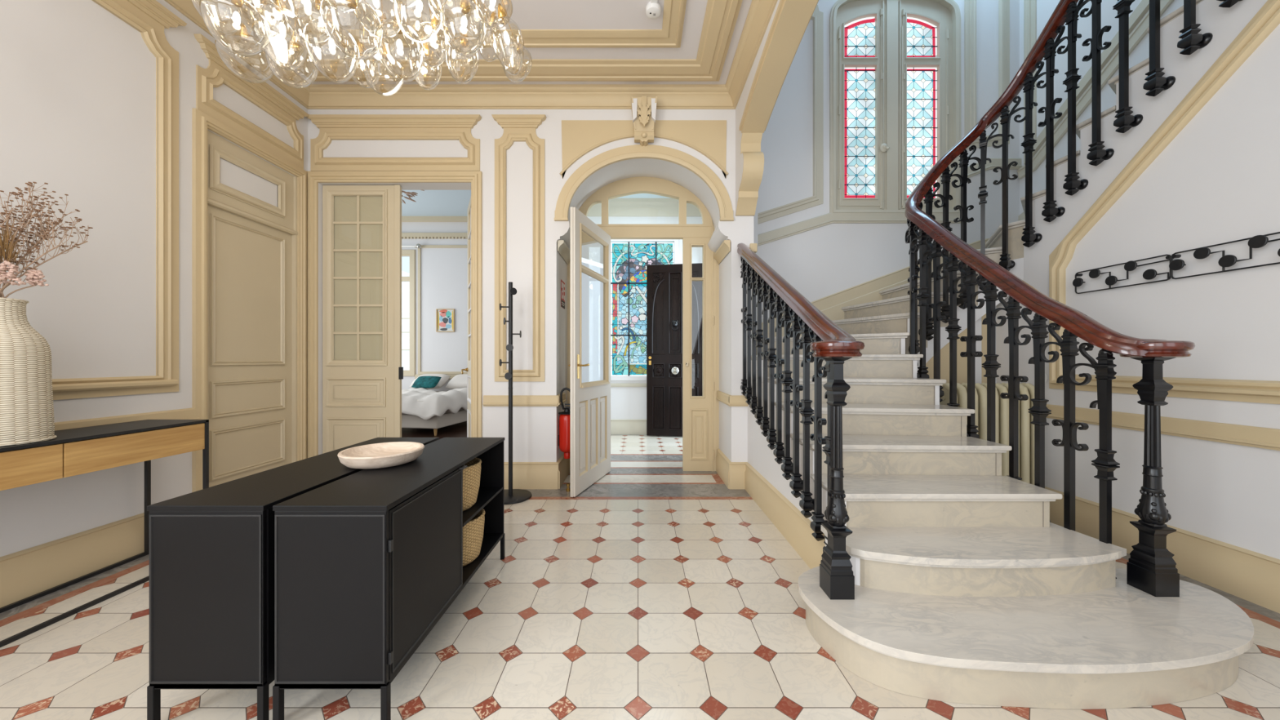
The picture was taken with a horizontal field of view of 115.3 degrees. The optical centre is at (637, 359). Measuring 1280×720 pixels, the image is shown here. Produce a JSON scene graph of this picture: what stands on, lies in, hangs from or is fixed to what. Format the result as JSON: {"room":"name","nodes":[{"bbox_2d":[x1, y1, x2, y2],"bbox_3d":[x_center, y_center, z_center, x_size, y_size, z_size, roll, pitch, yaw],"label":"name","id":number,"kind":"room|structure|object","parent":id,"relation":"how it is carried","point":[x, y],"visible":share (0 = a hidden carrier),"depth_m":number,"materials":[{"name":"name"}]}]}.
{"room":"historic interior","nodes":[
{"label":"historic interior","id":0,"kind":"room"},
{"bbox_2d":[0,0,307,556],"bbox_3d":[-3.320,-0.735,0.450,0.200,3.970,7.000,0,0,0],"label":"wall","id":1,"kind":"structure","parent":0,"point":[77,82],"depth_m":2.40,"materials":[{"name":"white paint"}]},
{"bbox_2d":[0,512,144,608],"bbox_3d":[-3.202,1.123,-0.052,0.036,0.255,5.995,0,0,0],"label":"baseboard","id":2,"kind":"structure","parent":1,"relation":"attached to","point":[28,572],"depth_m":2.27,"materials":[{"name":"beige paint"}]},
{"bbox_2d":[52,0,186,399],"bbox_3d":[-3.194,-1.071,0.815,0.052,2.583,4.062,0,0,0],"label":"trim","id":3,"kind":"structure","parent":1,"relation":"attached to","point":[150,18],"depth_m":2.72,"materials":[{"name":"beige paint"}]},
{"bbox_2d":[54,408,199,431],"bbox_3d":[-3.203,0.398,-0.052,0.034,0.105,5.995,0,0,0],"label":"trim","id":4,"kind":"structure","parent":1,"relation":"attached to","point":[186,413],"depth_m":2.55,"materials":[{"name":"beige paint"}]},
{"bbox_2d":[191,108,307,492],"bbox_3d":[-3.197,-0.284,3.419,0.046,3.068,0.989,0,0,0],"label":"trim","id":5,"kind":"structure","parent":1,"relation":"attached to","point":[202,122],"depth_m":2.97,"materials":[{"name":"beige paint"}]},
{"bbox_2d":[193,33,308,169],"bbox_3d":[-3.194,-2.091,3.417,0.052,0.543,0.967,0,0,0],"label":"trim","id":6,"kind":"structure","parent":1,"relation":"attached to","point":[263,95],"depth_m":3.30,"materials":[{"name":"beige paint"}]},
{"bbox_2d":[207,130,297,487],"bbox_3d":[-3.294,-0.241,3.419,0.172,2.978,0.812,0,0,0],"label":"door","id":7,"kind":"structure","parent":1,"relation":"in","point":[252,233],"depth_m":3.39,"materials":[{"name":"beige paint"}]},
{"bbox_2d":[164,0,777,109],"bbox_3d":[-1.135,-2.524,0.450,4.170,0.158,7.000,0,0,0],"label":"trim","id":8,"kind":"structure","parent":1,"relation":"attached to","point":[721,16],"depth_m":3.55,"materials":[{"name":"beige paint"}]},
{"bbox_2d":[401,421,466,439],"bbox_3d":[-3.800,1.281,6.280,5.200,0.058,4.640,0,0,0],"label":"floor","id":9,"kind":"structure","parent":0,"point":[457,430],"depth_m":7.02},
{"bbox_2d":[401,387,467,435],"bbox_3d":[-4.028,0.889,7.522,2.010,0.717,1.810,0,0,9],"label":"double bed","id":10,"kind":"object","parent":9,"relation":"on","point":[421,407],"visible":0.52,"depth_m":6.71,"materials":[{"name":"beige fabric"}]},
{"bbox_2d":[411,376,441,388],"bbox_3d":[-4.117,0.430,7.886,0.500,0.233,0.266,0,0,7],"label":"cushion","id":11,"kind":"object","parent":10,"relation":"on","point":[426,382],"visible":0.99,"depth_m":7.80,"materials":[{"name":"teal fabric"}]},
{"bbox_2d":[408,373,450,389],"bbox_3d":[-4.255,0.440,8.292,0.700,0.306,0.412,0,0,10],"label":"pillow","id":12,"kind":"object","parent":10,"relation":"on","point":[445,378],"visible":0.39,"depth_m":8.25,"materials":[{"name":"white fabric"}]},
{"bbox_2d":[401,387,467,420],"bbox_3d":[-4.065,0.754,7.290,2.010,0.446,1.340,0,0,9],"label":"duvet","id":13,"kind":"object","parent":10,"relation":"on","point":[417,403],"depth_m":6.73,"materials":[{"name":"white fabric"}]},
{"bbox_2d":[445,373,467,389],"bbox_3d":[-3.465,0.440,8.167,0.700,0.306,0.412,0,0,10],"label":"pillow","id":14,"kind":"object","parent":10,"relation":"on","point":[459,381],"visible":0.44,"depth_m":8.02,"materials":[{"name":"white fabric"}]},
{"bbox_2d":[401,222,467,391],"bbox_3d":[-3.800,-0.885,8.700,5.200,4.270,0.200,0,0,0],"label":"wall","id":15,"kind":"structure","parent":0,"point":[444,271],"depth_m":8.60,"materials":[{"name":"white paint"}]},
{"bbox_2d":[401,249,415,376],"bbox_3d":[-5.361,-0.997,8.645,1.278,2.690,0.150,0,0,0],"label":"window","id":16,"kind":"structure","parent":15,"relation":"in","point":[411,253],"depth_m":8.57,"materials":[{"name":"beige paint"}]},
{"bbox_2d":[401,232,467,239],"bbox_3d":[-3.800,-2.628,8.575,5.200,0.114,0.050,0,0,0],"label":"trim","id":17,"kind":"structure","parent":15,"relation":"attached to","point":[405,235],"depth_m":8.55,"materials":[{"name":"beige paint"}]},
{"bbox_2d":[401,216,467,222],"bbox_3d":[-3.800,-2.976,8.550,5.200,0.095,0.100,0,0,0],"label":"trim","id":18,"kind":"structure","parent":15,"relation":"attached to","point":[404,219],"depth_m":8.50,"materials":[{"name":"beige paint"}]},
{"bbox_2d":[417,244,467,373],"bbox_3d":[-3.082,-1.066,8.588,3.164,2.733,0.025,0,0,0],"label":"trim","id":19,"kind":"structure","parent":15,"relation":"attached to","point":[420,371],"depth_m":8.57,"materials":[{"name":"beige paint"}]},
{"bbox_2d":[435,308,454,332],"bbox_3d":[-4.084,-0.839,8.585,0.380,0.485,0.030,0,0,0],"label":"framed picture","id":20,"kind":"object","parent":15,"relation":"attached to","point":[445,317],"visible":1,"depth_m":8.59,"materials":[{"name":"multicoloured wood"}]},
{"bbox_2d":[401,190,471,216],"bbox_3d":[-3.875,-3.070,6.385,5.350,0.100,4.830,0,0,0],"label":"ceiling","id":21,"kind":"structure","parent":0,"point":[428,202],"depth_m":7.82,"materials":[{"name":"white"}]},
{"bbox_2d":[210,0,751,84],"bbox_3d":[-1.235,-2.653,0.450,4.370,0.100,7.000,0,0,0],"label":"ceiling","id":22,"kind":"structure","parent":0,"point":[527,14],"depth_m":3.12,"materials":[{"name":"white"}]},
{"bbox_2d":[191,0,532,96],"bbox_3d":[-1.230,-1.835,1.807,1.499,1.535,0.952,0,0,0],"label":"chandelier","id":23,"kind":"object","parent":22,"relation":"hanging from","point":[330,24],"visible":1,"depth_m":1.65,"materials":[{"name":"glass"}]},
{"bbox_2d":[645,0,661,19],"bbox_3d":[0.112,-2.572,2.938,0.112,0.061,0.196,0,0,0],"label":"security camera","id":24,"kind":"object","parent":22,"relation":"attached to","point":[653,9],"visible":1,"depth_m":2.95,"materials":[{"name":"white plastic"}]},
{"bbox_2d":[307,109,753,462],"bbox_3d":[-1.045,-0.735,4.255,4.350,3.970,0.610,0,0,0],"label":"wall","id":25,"kind":"structure","parent":0,"point":[535,429],"depth_m":3.95,"materials":[{"name":"white paint"}]},
{"bbox_2d":[306,114,481,171],"bbox_3d":[-2.362,-2.102,3.924,1.677,0.523,0.052,0,0,0],"label":"trim","id":26,"kind":"structure","parent":25,"relation":"attached to","point":[331,126],"depth_m":3.93,"materials":[{"name":"beige paint"}]},
{"bbox_2d":[307,171,482,457],"bbox_3d":[-2.370,-0.290,3.927,1.700,3.080,0.046,0,0,0],"label":"trim","id":27,"kind":"structure","parent":25,"relation":"attached to","point":[475,178],"depth_m":3.92,"materials":[{"name":"beige paint"}]},
{"bbox_2d":[322,184,471,453],"bbox_3d":[-2.360,-0.241,4.322,1.510,2.967,0.684,0,0,0],"label":"door","id":28,"kind":"structure","parent":25,"relation":"in","point":[362,371],"depth_m":4.00,"materials":[{"name":"beige paint"}]},
{"bbox_2d":[491,114,546,381],"bbox_3d":[-1.152,-1.077,3.924,0.518,2.573,0.052,0,0,0],"label":"trim","id":29,"kind":"structure","parent":25,"relation":"attached to","point":[517,127],"depth_m":3.93,"materials":[{"name":"beige paint"}]},
{"bbox_2d":[483,395,557,406],"bbox_3d":[-1.140,0.398,3.933,0.720,0.105,0.034,0,0,0],"label":"trim","id":30,"kind":"structure","parent":25,"relation":"attached to","point":[488,400],"depth_m":3.92,"materials":[{"name":"beige paint"}]},
{"bbox_2d":[503,462,558,488],"bbox_3d":[-1.137,1.123,3.932,0.725,0.255,0.036,0,0,0],"label":"baseboard","id":31,"kind":"structure","parent":25,"relation":"attached to","point":[526,475],"depth_m":3.91,"materials":[{"name":"beige paint"}]},
{"bbox_2d":[555,453,569,488],"bbox_3d":[-0.777,1.123,4.235,0.036,0.255,0.610,0,0,0],"label":"baseboard reveal","id":32,"kind":"structure","parent":25,"relation":"attached to","point":[563,464],"depth_m":4.13,"materials":[{"name":"beige paint"}]},
{"bbox_2d":[557,240,569,264],"bbox_3d":[-0.759,-1.123,4.255,0.060,0.105,0.570,0,0,0],"label":"trim","id":33,"kind":"structure","parent":25,"relation":"attached to","point":[563,250],"depth_m":4.14,"materials":[{"name":"paint"}]},
{"bbox_2d":[557,387,569,458],"bbox_3d":[-0.707,0.627,4.045,0.177,0.706,0.172,0,0,0],"label":"fire extinguisher","id":34,"kind":"object","parent":25,"relation":"attached to","point":[563,438],"visible":0.66,"depth_m":3.98,"materials":[{"name":"red"}]},
{"bbox_2d":[567,176,719,497],"bbox_3d":[0.058,-0.467,4.143,1.840,3.434,0.974,0,0,0],"label":"door","id":35,"kind":"structure","parent":25,"relation":"in","point":[589,402],"depth_m":4.55,"materials":[{"name":"beige paint"}]},
{"bbox_2d":[559,120,728,178],"bbox_3d":[0.058,-2.050,3.938,1.647,0.567,0.024,0,0,0],"label":"trim","id":36,"kind":"structure","parent":25,"relation":"attached to","point":[579,137],"depth_m":3.94,"materials":[{"name":"beige paint"}]},
{"bbox_2d":[554,144,733,221],"bbox_3d":[0.058,-1.724,3.938,1.740,0.741,0.044,0,0,0],"label":"trim","id":37,"kind":"structure","parent":25,"relation":"attached to","point":[679,157],"depth_m":3.94,"materials":[{"name":"beige paint"}]},
{"bbox_2d":[586,198,701,216],"bbox_3d":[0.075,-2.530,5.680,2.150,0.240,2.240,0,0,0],"label":"transom window","id":38,"kind":"structure","parent":25,"relation":"attached to","point":[617,206],"depth_m":6.74,"materials":[{"name":"glass"}]},
{"bbox_2d":[631,96,657,146],"bbox_3d":[0.058,-2.272,3.868,0.247,0.395,0.165,0,0,0],"label":"trim","id":39,"kind":"structure","parent":25,"relation":"attached to","point":[643,108],"depth_m":3.81,"materials":[{"name":"beige paint"}]},
{"bbox_2d":[713,240,730,264],"bbox_3d":[0.875,-1.123,4.255,0.060,0.105,0.570,0,0,0],"label":"trim","id":40,"kind":"structure","parent":25,"relation":"attached to","point":[724,249],"depth_m":4.17,"materials":[{"name":"beige paint"}]},
{"bbox_2d":[715,448,731,488],"bbox_3d":[0.893,1.123,4.235,0.036,0.255,0.610,0,0,0],"label":"baseboard","id":41,"kind":"object","parent":25,"relation":"attached to","point":[722,461],"visible":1,"depth_m":4.20,"materials":[{"name":"beige paint"}]},
{"bbox_2d":[715,391,732,406],"bbox_3d":[0.894,0.398,4.235,0.034,0.105,0.610,0,0,0],"label":"trim","id":42,"kind":"structure","parent":25,"relation":"attached to","point":[722,397],"depth_m":4.21,"materials":[{"name":"beige paint"}]},
{"bbox_2d":[728,462,747,488],"bbox_3d":[0.993,1.123,3.932,0.215,0.255,0.036,0,0,0],"label":"baseboard","id":43,"kind":"object","parent":25,"relation":"attached to","point":[736,469],"visible":0.6,"depth_m":3.91,"materials":[{"name":"beige paint"}]},
{"bbox_2d":[728,395,748,406],"bbox_3d":[0.993,0.398,3.933,0.215,0.105,0.034,0,0,0],"label":"trim","id":44,"kind":"structure","parent":25,"relation":"attached to","point":[734,400],"depth_m":3.92,"materials":[{"name":"beige paint"}]},
{"bbox_2d":[0,435,1279,719],"bbox_3d":[0.000,1.250,1.875,6.440,0.001,9.850,0,0,0],"label":"floor","id":45,"kind":"structure","parent":0,"point":[658,590],"depth_m":1.80,"materials":[{"name":"tile"}]},
{"bbox_2d":[0,419,208,647],"bbox_3d":[-2.967,0.817,1.958,0.395,0.865,1.315,0,0,0],"label":"console table","id":46,"kind":"object","parent":45,"relation":"on","point":[85,450],"visible":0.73,"depth_m":2.14,"materials":[{"name":"wood"}]},
{"bbox_2d":[0,297,57,446],"bbox_3d":[-2.955,0.050,1.860,0.328,0.666,0.328,0,0,35],"label":"wicker vase","id":47,"kind":"object","parent":46,"relation":"on","point":[26,393],"visible":1,"depth_m":1.85,"materials":[{"name":"wicker"}]},
{"bbox_2d":[0,182,93,297],"bbox_3d":[-2.915,-0.446,1.899,0.241,0.841,0.472,0,0,18],"label":"bouquet","id":48,"kind":"object","parent":47,"relation":"in","point":[33,277],"visible":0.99,"depth_m":1.93,"materials":[{"name":"brown plant"}]},
{"bbox_2d":[146,437,439,719],"bbox_3d":[-1.459,0.869,1.956,0.410,0.761,1.201,0,0,0],"label":"base cabinet","id":49,"kind":"object","parent":45,"relation":"on","point":[211,549],"visible":0.59,"depth_m":1.36,"materials":[{"name":"black"}]},
{"bbox_2d":[272,437,504,719],"bbox_3d":[-1.022,0.869,1.956,0.404,0.761,1.201,0,0,0],"label":"base cabinet","id":50,"kind":"object","parent":45,"relation":"on","point":[367,562],"visible":1,"depth_m":1.36,"materials":[{"name":"black"}]},
{"bbox_2d":[337,441,424,469],"bbox_3d":[-1.215,0.456,1.930,0.350,0.064,0.350,0,0,0],"label":"wooden bowl","id":51,"kind":"object","parent":50,"relation":"on","point":[383,455],"visible":1,"depth_m":1.90,"materials":[{"name":"beige wood"}]},
{"bbox_2d":[462,457,481,511],"bbox_3d":[-1.005,0.673,2.180,0.306,0.240,0.306,0,0,0],"label":"seagrass basket","id":52,"kind":"object","parent":50,"relation":"on","point":[472,473],"visible":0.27,"depth_m":2.13,"materials":[{"name":"wicker"}]},
{"bbox_2d":[462,508,485,566],"bbox_3d":[-0.995,0.963,2.200,0.310,0.243,0.310,0,0,0],"label":"seagrass basket","id":53,"kind":"object","parent":50,"relation":"on","point":[473,531],"visible":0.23,"depth_m":2.13,"materials":[{"name":"wicker"}]},
{"bbox_2d":[462,486,502,526],"bbox_3d":[-1.028,0.802,2.251,0.364,0.016,0.575,0,0,0],"label":"shelf","id":54,"kind":"object","parent":50,"relation":"attached to","point":[486,494],"depth_m":2.30,"materials":[{"name":"black"}]},
{"bbox_2d":[499,281,531,504],"bbox_3d":[-1.158,0.272,3.680,0.372,1.955,0.372,0,0,0],"label":"coat stand","id":55,"kind":"object","parent":45,"relation":"on","point":[511,495],"visible":0.89,"depth_m":3.66,"materials":[{"name":"black metal"}]},
{"bbox_2d":[939,382,1034,484],"bbox_3d":[2.757,0.715,3.210,0.695,1.068,0.204,0,0,0],"label":"radiator","id":56,"kind":"object","parent":45,"relation":"on","point":[1026,429],"visible":0.3,"depth_m":3.12,"materials":[{"name":"beige metal"}]},
{"bbox_2d":[751,0,1253,709],"bbox_3d":[2.573,-0.971,2.789,3.642,4.439,3.770,0,0,0],"label":"staircase","id":57,"kind":"structure","parent":45,"relation":"on","point":[968,592],"depth_m":1.82,"materials":[{"name":"stone"}]},
{"bbox_2d":[737,243,864,599],"bbox_3d":[0.931,-0.029,2.866,0.264,2.225,2.246,0,0,0],"label":"stair railing","id":58,"kind":"object","parent":57,"relation":"on","point":[831,344],"visible":1,"depth_m":2.43,"materials":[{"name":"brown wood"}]},
{"bbox_2d":[749,395,756,414],"bbox_3d":[1.021,0.396,3.528,0.084,0.159,0.072,0,0,0],"label":"pendant","id":59,"kind":"object","parent":58,"relation":"attached to","point":[753,404],"depth_m":3.50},
{"bbox_2d":[754,405,763,425],"bbox_3d":[1.021,0.464,3.371,0.084,0.159,0.072,0,0,0],"label":"pendant","id":60,"kind":"object","parent":58,"relation":"attached to","point":[759,411],"depth_m":3.35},
{"bbox_2d":[760,416,768,436],"bbox_3d":[1.021,0.531,3.214,0.084,0.159,0.072,0,0,0],"label":"pendant","id":61,"kind":"object","parent":58,"relation":"attached to","point":[764,426],"depth_m":3.19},
{"bbox_2d":[766,428,776,449],"bbox_3d":[1.021,0.599,3.057,0.084,0.159,0.072,0,0,0],"label":"pendant","id":62,"kind":"object","parent":58,"relation":"attached to","point":[771,437],"depth_m":3.03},
{"bbox_2d":[773,441,784,464],"bbox_3d":[1.021,0.666,2.900,0.084,0.159,0.072,0,0,0],"label":"pendant","id":63,"kind":"object","parent":58,"relation":"attached to","point":[779,451],"depth_m":2.88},
{"bbox_2d":[781,456,792,479],"bbox_3d":[1.021,0.734,2.743,0.084,0.159,0.072,0,0,0],"label":"pendant","id":64,"kind":"object","parent":58,"relation":"attached to","point":[787,466],"depth_m":2.72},
{"bbox_2d":[789,472,803,497],"bbox_3d":[1.021,0.801,2.586,0.084,0.159,0.072,0,0,0],"label":"pendant","id":65,"kind":"object","parent":58,"relation":"attached to","point":[796,484],"depth_m":2.56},
{"bbox_2d":[799,490,814,518],"bbox_3d":[1.021,0.869,2.429,0.084,0.159,0.072,0,0,0],"label":"pendant","id":66,"kind":"object","parent":58,"relation":"attached to","point":[806,503],"depth_m":2.41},
{"bbox_2d":[809,511,826,541],"bbox_3d":[1.021,0.936,2.272,0.084,0.159,0.072,0,0,0],"label":"pendant","id":67,"kind":"object","parent":58,"relation":"attached to","point":[817,518],"depth_m":2.25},
{"bbox_2d":[901,257,1023,404],"bbox_3d":[2.711,-0.452,3.175,1.101,2.424,0.931,0,0,0],"label":"wall","id":68,"kind":"structure","parent":57,"relation":"attached to","point":[1018,269],"depth_m":3.58,"materials":[{"name":"white paint"}]},
{"bbox_2d":[904,0,1242,596],"bbox_3d":[2.696,-1.396,2.475,1.002,5.178,2.253,0,0,0],"label":"stair railing","id":69,"kind":"object","parent":57,"relation":"on","point":[1151,569],"visible":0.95,"depth_m":2.58,"materials":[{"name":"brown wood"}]},
{"bbox_2d":[908,339,919,354],"bbox_3d":[2.366,-0.094,3.480,0.072,0.159,0.084,0,0,-27],"label":"pendant","id":70,"kind":"object","parent":69,"relation":"attached to","point":[917,348],"depth_m":3.45,"materials":[{"name":"black metal"}]},
{"bbox_2d":[916,366,929,377],"bbox_3d":[2.240,0.133,3.202,0.084,0.159,0.072,0,0,4],"label":"pendant","id":71,"kind":"object","parent":69,"relation":"attached to","point":[922,373],"depth_m":3.18,"materials":[{"name":"black metal"}]},
{"bbox_2d":[918,322,933,340],"bbox_3d":[2.517,-0.247,3.535,0.072,0.159,0.110,0,0,-7],"label":"pendant","id":72,"kind":"object","parent":69,"relation":"attached to","point":[929,326],"depth_m":3.49,"materials":[{"name":"black metal"}]},
{"bbox_2d":[941,304,949,323],"bbox_3d":[2.674,-0.400,3.545,0.072,0.159,0.110,0,0,-2],"label":"pendant","id":73,"kind":"object","parent":69,"relation":"attached to","point":[945,309],"depth_m":3.50,"materials":[{"name":"black metal"}]},
{"bbox_2d":[956,290,966,309],"bbox_3d":[2.831,-0.520,3.544,0.072,0.159,0.110,0,0,1],"label":"pendant","id":74,"kind":"object","parent":69,"relation":"attached to","point":[962,299],"depth_m":3.51,"materials":[{"name":"black metal"}]},
{"bbox_2d":[966,424,979,438],"bbox_3d":[2.239,0.518,2.735,0.084,0.159,0.072,0,0,0],"label":"pendant","id":75,"kind":"object","parent":69,"relation":"attached to","point":[971,430],"depth_m":2.71,"materials":[{"name":"black metal"}]},
{"bbox_2d":[977,273,986,290],"bbox_3d":[2.998,-0.677,3.521,0.072,0.159,0.110,0,0,40],"label":"pendant","id":76,"kind":"object","parent":69,"relation":"attached to","point":[984,282],"depth_m":3.48,"materials":[{"name":"black metal"}]},
{"bbox_2d":[998,253,1015,271],"bbox_3d":[3.072,-0.801,3.375,0.110,0.159,0.072,0,0,-26],"label":"pendant","id":77,"kind":"object","parent":69,"relation":"attached to","point":[1005,262],"depth_m":3.35,"materials":[{"name":"black metal"}]},
{"bbox_2d":[1021,226,1042,247],"bbox_3d":[3.132,-0.975,3.225,0.110,0.159,0.072,0,0,-9],"label":"pendant","id":78,"kind":"object","parent":69,"relation":"attached to","point":[1029,237],"depth_m":3.21,"materials":[{"name":"black metal"}]},
{"bbox_2d":[1041,200,1065,222],"bbox_3d":[3.142,-1.123,3.066,0.110,0.159,0.072,0,0,-1],"label":"pendant","id":79,"kind":"object","parent":69,"relation":"attached to","point":[1051,210],"depth_m":3.05,"materials":[{"name":"black metal"}]},
{"bbox_2d":[1062,172,1088,195],"bbox_3d":[3.142,-1.262,2.911,0.110,0.159,0.072,0,0,0],"label":"pendant","id":80,"kind":"object","parent":69,"relation":"attached to","point":[1072,183],"depth_m":2.89,"materials":[{"name":"black metal"}]},
{"bbox_2d":[1086,141,1114,165],"bbox_3d":[3.142,-1.400,2.755,0.110,0.159,0.072,0,0,0],"label":"pendant","id":81,"kind":"object","parent":69,"relation":"attached to","point":[1096,153],"depth_m":2.74,"materials":[{"name":"black metal"}]},
{"bbox_2d":[1113,106,1142,133],"bbox_3d":[3.142,-1.537,2.600,0.110,0.159,0.072,0,0,0],"label":"pendant","id":82,"kind":"object","parent":69,"relation":"attached to","point":[1124,121],"depth_m":2.58,"materials":[{"name":"black metal"}]},
{"bbox_2d":[1142,67,1175,96],"bbox_3d":[3.142,-1.671,2.444,0.110,0.159,0.072,0,0,0],"label":"pendant","id":83,"kind":"object","parent":69,"relation":"attached to","point":[1156,83],"depth_m":2.43,"materials":[{"name":"black metal"}]},
{"bbox_2d":[1177,23,1213,54],"bbox_3d":[3.142,-1.804,2.289,0.110,0.159,0.072,0,0,0],"label":"pendant","id":84,"kind":"object","parent":69,"relation":"attached to","point":[1191,41],"depth_m":2.27,"materials":[{"name":"black metal"}]},
{"bbox_2d":[1217,0,1242,7],"bbox_3d":[3.142,-1.937,2.133,0.110,0.159,0.072,0,0,0],"label":"pendant","id":85,"kind":"object","parent":69,"relation":"attached to","point":[1226,3],"depth_m":2.13,"materials":[{"name":"black metal"}]},
{"bbox_2d":[616,193,671,198],"bbox_3d":[0.150,-2.700,5.780,2.400,0.100,2.440,0,0,0],"label":"ceiling","id":86,"kind":"structure","parent":0,"point":[637,195],"depth_m":6.56,"materials":[{"name":"white"}]},
{"bbox_2d":[586,216,702,419],"bbox_3d":[0.075,-0.700,6.900,2.150,3.900,0.200,0,0,0],"label":"wall","id":87,"kind":"structure","parent":0,"point":[626,402],"depth_m":6.80,"materials":[{"name":"white paint"}]},
{"bbox_2d":[610,419,646,435],"bbox_3d":[0.075,1.123,6.782,2.150,0.255,0.036,0,0,0],"label":"baseboard","id":88,"kind":"structure","parent":87,"relation":"attached to","point":[618,427],"depth_m":6.76,"materials":[{"name":"paint"}]},
{"bbox_2d":[610,382,646,386],"bbox_3d":[0.075,0.420,6.785,2.150,0.060,0.030,0,0,0],"label":"trim","id":89,"kind":"structure","parent":87,"relation":"attached to","point":[612,384],"depth_m":6.77,"materials":[{"name":"paint"}]},
{"bbox_2d":[610,241,674,376],"bbox_3d":[0.075,-0.859,6.842,1.068,2.261,0.044,0,0,0],"label":"window","id":90,"kind":"structure","parent":87,"relation":"in","point":[629,261],"depth_m":6.85,"materials":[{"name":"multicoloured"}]},
{"bbox_2d":[610,239,679,381],"bbox_3d":[0.075,-0.859,6.785,1.228,2.421,0.030,0,0,0],"label":"trim","id":91,"kind":"structure","parent":87,"relation":"attached to","point":[676,241],"depth_m":6.77,"materials":[{"name":"white paint"}]},
{"bbox_2d":[646,262,702,436],"bbox_3d":[0.603,-0.158,6.541,0.935,2.785,0.127,0,0,9],"label":"door","id":92,"kind":"structure","parent":87,"relation":"in","point":[664,282],"depth_m":6.56,"materials":[{"name":"black wood"}]},
{"bbox_2d":[753,201,757,329],"bbox_3d":[1.250,-0.700,5.680,0.200,3.900,2.240,0,0,0],"label":"wall","id":93,"kind":"structure","parent":0,"point":[755,217],"depth_m":4.56,"materials":[{"name":"white paint"}]},
{"bbox_2d":[747,360,846,526],"bbox_3d":[1.079,0.625,3.035,0.022,1.249,1.830,0,0,0],"label":"wall","id":94,"kind":"structure","parent":0,"point":[761,457],"depth_m":3.21,"materials":[{"name":"white paint"}]},
{"bbox_2d":[744,462,825,568],"bbox_3d":[1.050,1.123,2.975,0.036,0.255,1.910,0,0,0],"label":"baseboard","id":95,"kind":"structure","parent":94,"relation":"attached to","point":[786,517],"depth_m":2.84,"materials":[{"name":"beige paint"}]},
{"bbox_2d":[735,0,860,586],"bbox_3d":[1.040,-2.000,0.450,0.180,6.500,7.000,0,0,0],"label":"wall","id":96,"kind":"structure","parent":0,"point":[740,108],"depth_m":3.60,"materials":[{"name":"white paint"}]},
{"bbox_2d":[735,0,818,215],"bbox_3d":[1.040,-1.787,1.437,0.236,1.277,5.016,0,0,0],"label":"trim","id":97,"kind":"structure","parent":96,"relation":"attached to","point":[792,18],"depth_m":3.23,"materials":[{"name":"beige paint"}]},
{"bbox_2d":[757,0,1022,382],"bbox_3d":[2.756,-2.000,4.732,3.452,6.500,0.236,0,0,0],"label":"wall","id":98,"kind":"structure","parent":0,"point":[819,263],"depth_m":4.65,"materials":[{"name":"white paint"}]},
{"bbox_2d":[829,0,960,213],"bbox_3d":[2.947,-2.961,4.665,1.495,2.613,0.150,0,0,0],"label":"window","id":99,"kind":"structure","parent":98,"relation":"attached to","point":[895,65],"depth_m":4.68,"materials":[{"name":"glass"}]},
{"bbox_2d":[974,317,981,383],"bbox_3d":[2.700,0.300,3.645,1.000,1.900,0.030,0,0,0],"label":"wall","id":100,"kind":"structure","parent":0,"point":[977,323],"depth_m":3.63,"materials":[{"name":"white paint"}]},
{"bbox_2d":[925,313,986,383],"bbox_3d":[2.700,-0.130,3.628,1.000,0.960,0.004,0,0,0],"label":"trim","id":101,"kind":"structure","parent":100,"relation":"attached to","point":[962,362],"depth_m":3.63,"materials":[{"name":"beige paint"}]},
{"bbox_2d":[1019,0,1183,214],"bbox_3d":[4.480,-2.000,0.900,0.200,6.500,7.900,0,0,0],"label":"wall","id":102,"kind":"structure","parent":0,"point":[1045,8],"depth_m":4.15,"materials":[{"name":"white paint"}]},
{"bbox_2d":[1023,0,1149,164],"bbox_3d":[4.362,-3.629,3.425,0.036,2.871,2.280,0,0,0],"label":"trim","id":103,"kind":"structure","parent":102,"relation":"attached to","point":[1029,6],"depth_m":4.36,"materials":[{"name":"paint"}]},
{"bbox_2d":[1017,0,1173,179],"bbox_3d":[4.363,-3.248,3.039,0.034,2.361,3.223,0,0,0],"label":"trim","id":104,"kind":"structure","parent":102,"relation":"attached to","point":[1140,32],"depth_m":3.80,"materials":[{"name":"paint"}]},
{"bbox_2d":[995,0,1279,559],"bbox_3d":[3.220,-2.000,0.285,0.040,6.500,6.670,0,0,0],"label":"wall","id":105,"kind":"structure","parent":0,"point":[1217,181],"depth_m":2.34,"materials":[{"name":"white paint"}]},
{"bbox_2d":[1072,254,1173,293],"bbox_3d":[3.159,-0.555,2.674,0.080,0.158,0.531,0,0,0],"label":"coat rack","id":106,"kind":"object","parent":105,"relation":"attached to","point":[1148,274],"visible":0.99,"depth_m":2.62,"materials":[{"name":"black metal"}]},
{"bbox_2d":[1044,486,1279,613],"bbox_3d":[3.182,1.123,0.285,0.036,0.255,6.670,0,0,0],"label":"baseboard","id":107,"kind":"structure","parent":105,"relation":"attached to","point":[1250,575],"depth_m":2.26,"materials":[{"name":"beige paint"}]},
{"bbox_2d":[1045,404,1279,450],"bbox_3d":[3.183,0.398,0.285,0.034,0.105,6.670,0,0,0],"label":"trim","id":108,"kind":"structure","parent":105,"relation":"attached to","point":[1237,434],"depth_m":2.31,"materials":[{"name":"beige paint"}]},
{"bbox_2d":[1048,0,1279,404],"bbox_3d":[3.175,-2.215,0.970,0.050,4.870,4.340,0,0,0],"label":"trim","id":109,"kind":"structure","parent":105,"relation":"attached to","point":[1267,19],"depth_m":2.37,"materials":[{"name":"beige paint"}]},
{"bbox_2d":[1168,231,1279,279],"bbox_3d":[3.159,-0.555,2.146,0.080,0.158,0.531,0,0,0],"label":"coat rack","id":110,"kind":"object","parent":105,"relation":"attached to","point":[1258,241],"visible":1,"depth_m":2.16,"materials":[{"name":"black metal"}]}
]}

